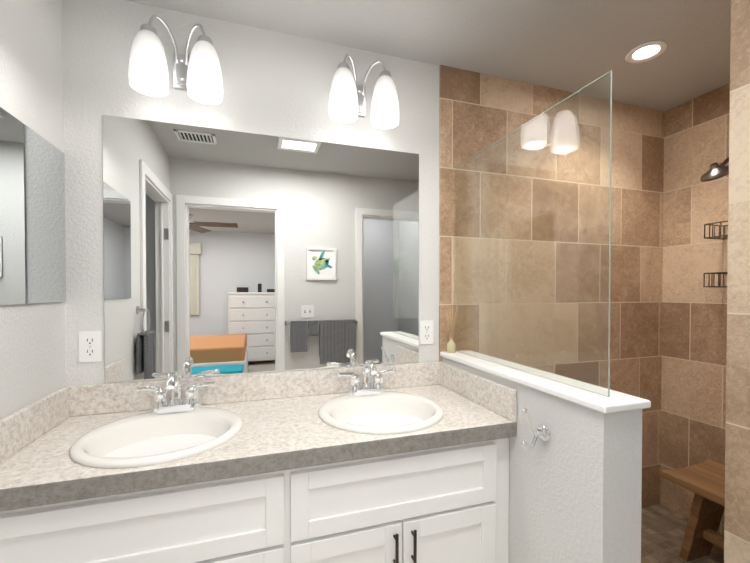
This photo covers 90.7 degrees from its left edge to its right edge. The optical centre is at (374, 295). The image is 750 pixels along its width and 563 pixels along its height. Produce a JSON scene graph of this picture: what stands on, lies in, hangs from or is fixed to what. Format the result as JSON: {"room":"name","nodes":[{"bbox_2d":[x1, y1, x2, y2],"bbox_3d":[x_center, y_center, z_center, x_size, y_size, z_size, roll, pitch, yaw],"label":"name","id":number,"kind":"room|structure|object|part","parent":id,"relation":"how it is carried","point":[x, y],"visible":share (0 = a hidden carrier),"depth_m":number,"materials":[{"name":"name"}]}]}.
{"room":"bathroom","nodes":[
{"label":"bathroom","id":0,"kind":"room"},
{"bbox_2d":[0,0,65,419],"bbox_3d":[-1.027,0.108,0.859,0.100,2.440,1.020,0,1,-18],"label":"wall","id":1,"kind":"structure","parent":0,"point":[32,354],"depth_m":1.16,"materials":[{"name":"white paint"}]},
{"bbox_2d":[0,107,65,304],"bbox_3d":[-1.016,-0.243,0.992,0.006,0.540,0.756,0,1,-18],"label":"mirror","id":2,"kind":"object","parent":1,"relation":"attached to","point":[32,225],"visible":1,"depth_m":1.14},
{"bbox_2d":[0,388,71,463],"bbox_3d":[-1.036,0.390,1.089,0.018,0.110,0.540,0,1,-18],"label":"backsplash","id":3,"kind":"structure","parent":1,"relation":"attached to","point":[18,429],"depth_m":1.12,"materials":[{"name":"beige stone"}]},
{"bbox_2d":[61,0,438,385],"bbox_3d":[-0.474,0.098,1.627,1.627,2.440,0.100,0,1,-18],"label":"wall","id":4,"kind":"structure","parent":0,"point":[278,84],"depth_m":1.51,"materials":[{"name":"white paint"}]},
{"bbox_2d":[79,331,101,361],"bbox_3d":[-1.060,0.189,1.381,0.070,0.114,0.008,0,1,-18],"label":"electrical outlet","id":5,"kind":"object","parent":4,"relation":"attached to","point":[90,346],"visible":1,"depth_m":1.38,"materials":[{"name":"white plastic"}]},
{"bbox_2d":[128,15,222,104],"bbox_3d":[-0.735,-0.889,1.388,0.312,0.276,0.166,0,1,-18],"label":"sconce","id":6,"kind":"object","parent":4,"relation":"attached to","point":[197,74],"visible":1,"depth_m":1.35,"materials":[{"name":"white glass"}]},
{"bbox_3d":[-0.818,-0.847,1.341,0.126,0.194,0.126,0,1,-18],"label":"lamp shade","id":7,"kind":"part","parent":6,"relation":"part of","materials":[{"name":"white glass"}]},
{"bbox_3d":[-0.641,-0.848,1.398,0.126,0.194,0.126,0,1,-18],"label":"lamp shade","id":8,"kind":"part","parent":6,"relation":"part of","materials":[{"name":"white glass"}]},
{"bbox_2d":[64,362,439,415],"bbox_3d":[-0.401,0.383,1.589,1.536,0.110,0.020,0,1,-18],"label":"backsplash","id":9,"kind":"structure","parent":4,"relation":"attached to","point":[87,400],"depth_m":1.55,"materials":[{"name":"beige stone"}]},
{"bbox_2d":[102,115,418,382],"bbox_3d":[-0.404,-0.175,1.590,1.290,1.004,0.006,0,1,-18],"label":"mirror","id":10,"kind":"object","parent":4,"relation":"attached to","point":[227,252],"visible":1,"depth_m":1.55,"materials":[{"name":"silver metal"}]},
{"bbox_2d":[329,54,399,128],"bbox_3d":[-0.051,-0.892,1.610,0.312,0.276,0.166,0,1,-18],"label":"sconce","id":11,"kind":"object","parent":4,"relation":"attached to","point":[347,100],"visible":1,"depth_m":1.57,"materials":[{"name":"white glass"}]},
{"bbox_3d":[-0.133,-0.850,1.563,0.126,0.194,0.126,0,1,-18],"label":"lamp shade","id":12,"kind":"part","parent":11,"relation":"part of","materials":[{"name":"white glass"}]},
{"bbox_3d":[0.044,-0.851,1.620,0.126,0.194,0.126,0,1,-18],"label":"lamp shade","id":13,"kind":"part","parent":11,"relation":"part of","materials":[{"name":"white glass"}]},
{"bbox_2d":[420,320,432,343],"bbox_3d":[0.251,0.179,1.806,0.070,0.114,0.008,0,1,-18],"label":"electrical outlet","id":14,"kind":"object","parent":4,"relation":"attached to","point":[426,332],"visible":1,"depth_m":1.80,"materials":[{"name":"white plastic"}]},
{"bbox_2d":[439,65,663,507],"bbox_3d":[1.083,0.091,2.126,1.643,2.440,0.110,0,1,-18],"label":"wall tile","id":15,"kind":"structure","parent":4,"relation":"attached to","point":[478,112],"depth_m":2.04,"materials":[{"name":"tile"}]},
{"bbox_2d":[126,0,730,110],"bbox_3d":[0.201,-1.123,-1.325,5.700,0.080,6.100,0,1,-18],"label":"ceiling","id":16,"kind":"structure","parent":0,"point":[573,46],"depth_m":1.59,"materials":[{"name":"grey paint"}]},
{"bbox_2d":[625,40,667,62],"bbox_3d":[1.247,-1.118,1.706,0.160,0.008,0.160,0,1,-18],"label":"recessed light","id":17,"kind":"object","parent":16,"relation":"in","point":[646,51],"visible":1,"depth_m":1.70,"materials":[{"name":"white"}]},
{"bbox_2d":[440,350,650,562],"bbox_3d":[0.536,0.801,1.429,0.168,1.040,0.916,0,1,-18],"label":"wall","id":18,"kind":"structure","parent":0,"point":[575,488],"depth_m":1.09,"materials":[{"name":"white paint"}]},
{"bbox_2d":[445,305,457,352],"bbox_3d":[0.370,0.160,1.796,0.072,0.230,0.044,0,1,-18],"label":"vase","id":19,"kind":"object","parent":18,"relation":"on","point":[451,346],"visible":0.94,"depth_m":1.79,"materials":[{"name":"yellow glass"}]},
{"bbox_2d":[440,362,516,419],"bbox_3d":[0.408,0.384,1.557,0.018,0.110,0.540,0,1,-18],"label":"backsplash","id":20,"kind":"structure","parent":18,"relation":"attached to","point":[502,399],"depth_m":1.47,"materials":[{"name":"beige stone"}]},
{"bbox_2d":[454,70,612,396],"bbox_3d":[0.529,-0.176,1.438,0.010,0.912,0.844,0,1,-18],"label":"glass panel","id":21,"kind":"object","parent":18,"relation":"on","point":[610,225],"visible":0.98,"depth_m":1.31,"materials":[{"name":"clear glass"}]},
{"bbox_2d":[521,408,550,451],"bbox_3d":[0.500,0.421,1.169,0.086,0.138,0.054,0,1,-18],"label":"hook","id":22,"kind":"object","parent":18,"relation":"attached to","point":[542,433],"visible":1,"depth_m":1.16,"materials":[{"name":"silver metal"}]},
{"bbox_2d":[660,83,729,535],"bbox_3d":[1.966,0.095,1.890,0.110,2.440,0.885,0,1,-18],"label":"wall tiles","id":23,"kind":"structure","parent":0,"point":[694,338],"depth_m":2.13,"materials":[{"name":"tile"}]},
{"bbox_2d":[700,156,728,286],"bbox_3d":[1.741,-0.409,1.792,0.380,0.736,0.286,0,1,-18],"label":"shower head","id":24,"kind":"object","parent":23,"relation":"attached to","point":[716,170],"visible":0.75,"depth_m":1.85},
{"bbox_2d":[724,0,749,562],"bbox_3d":[1.576,0.103,1.261,1.020,2.440,0.070,0,1,-18],"label":"wall tile","id":25,"kind":"structure","parent":0,"point":[737,503],"depth_m":1.11,"materials":[{"name":"beige tile"}]},
{"bbox_3d":[0.201,1.382,-1.291,5.700,0.050,6.100,0,1,-18],"label":"floor","id":26,"kind":"structure","parent":0,"visible":0},
{"bbox_2d":[0,432,516,562],"bbox_3d":[-0.316,0.909,1.334,1.536,0.826,0.570,0,1,-18],"label":"bathroom vanity","id":27,"kind":"object","parent":26,"relation":"on","point":[369,461],"depth_m":1.10,"materials":[{"name":"white wood"}]},
{"bbox_2d":[0,384,516,507],"bbox_3d":[-0.317,0.469,1.333,1.536,0.054,0.561,0,1,-18],"label":"countertop","id":28,"kind":"structure","parent":27,"relation":"on","point":[286,430],"depth_m":1.11,"materials":[{"name":"beige stone"}]},
{"bbox_2d":[28,400,247,479],"bbox_3d":[-0.677,0.506,1.193,0.474,0.159,0.474,0,1,-18],"label":"sink","id":29,"kind":"object","parent":28,"relation":"in","point":[121,437],"depth_m":1.20,"materials":[{"name":"white ceramic"}]},
{"bbox_2d":[136,371,211,411],"bbox_3d":[-0.722,0.348,1.332,0.242,0.153,0.140,0,1,-18],"label":"faucet","id":30,"kind":"object","parent":28,"relation":"on","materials":[{"name":"silver metal"}]},
{"bbox_2d":[336,360,395,395],"bbox_3d":[-0.023,0.345,1.559,0.242,0.153,0.140,0,1,-18],"label":"faucet","id":31,"kind":"object","parent":28,"relation":"on","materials":[{"name":"silver metal"}]},
{"bbox_2d":[308,384,471,443],"bbox_3d":[0.022,0.503,1.420,0.474,0.159,0.474,0,1,-18],"label":"sink","id":32,"kind":"object","parent":28,"relation":"in","point":[405,407],"depth_m":1.47,"materials":[{"name":"white ceramic"}]},
{"bbox_2d":[641,504,723,562],"bbox_3d":[1.257,1.312,1.676,1.380,0.012,0.885,0,1,-18],"label":"shower floor","id":33,"kind":"structure","parent":26,"relation":"on","point":[663,528],"depth_m":1.99,"materials":[{"name":"tile"}]},
{"bbox_2d":[659,459,724,561],"bbox_3d":[1.667,1.087,1.640,0.370,0.441,0.550,0,1,-18],"label":"bench","id":34,"kind":"object","parent":33,"relation":"on","point":[704,481],"visible":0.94,"depth_m":1.79,"materials":[{"name":"brown wood"}]}
]}

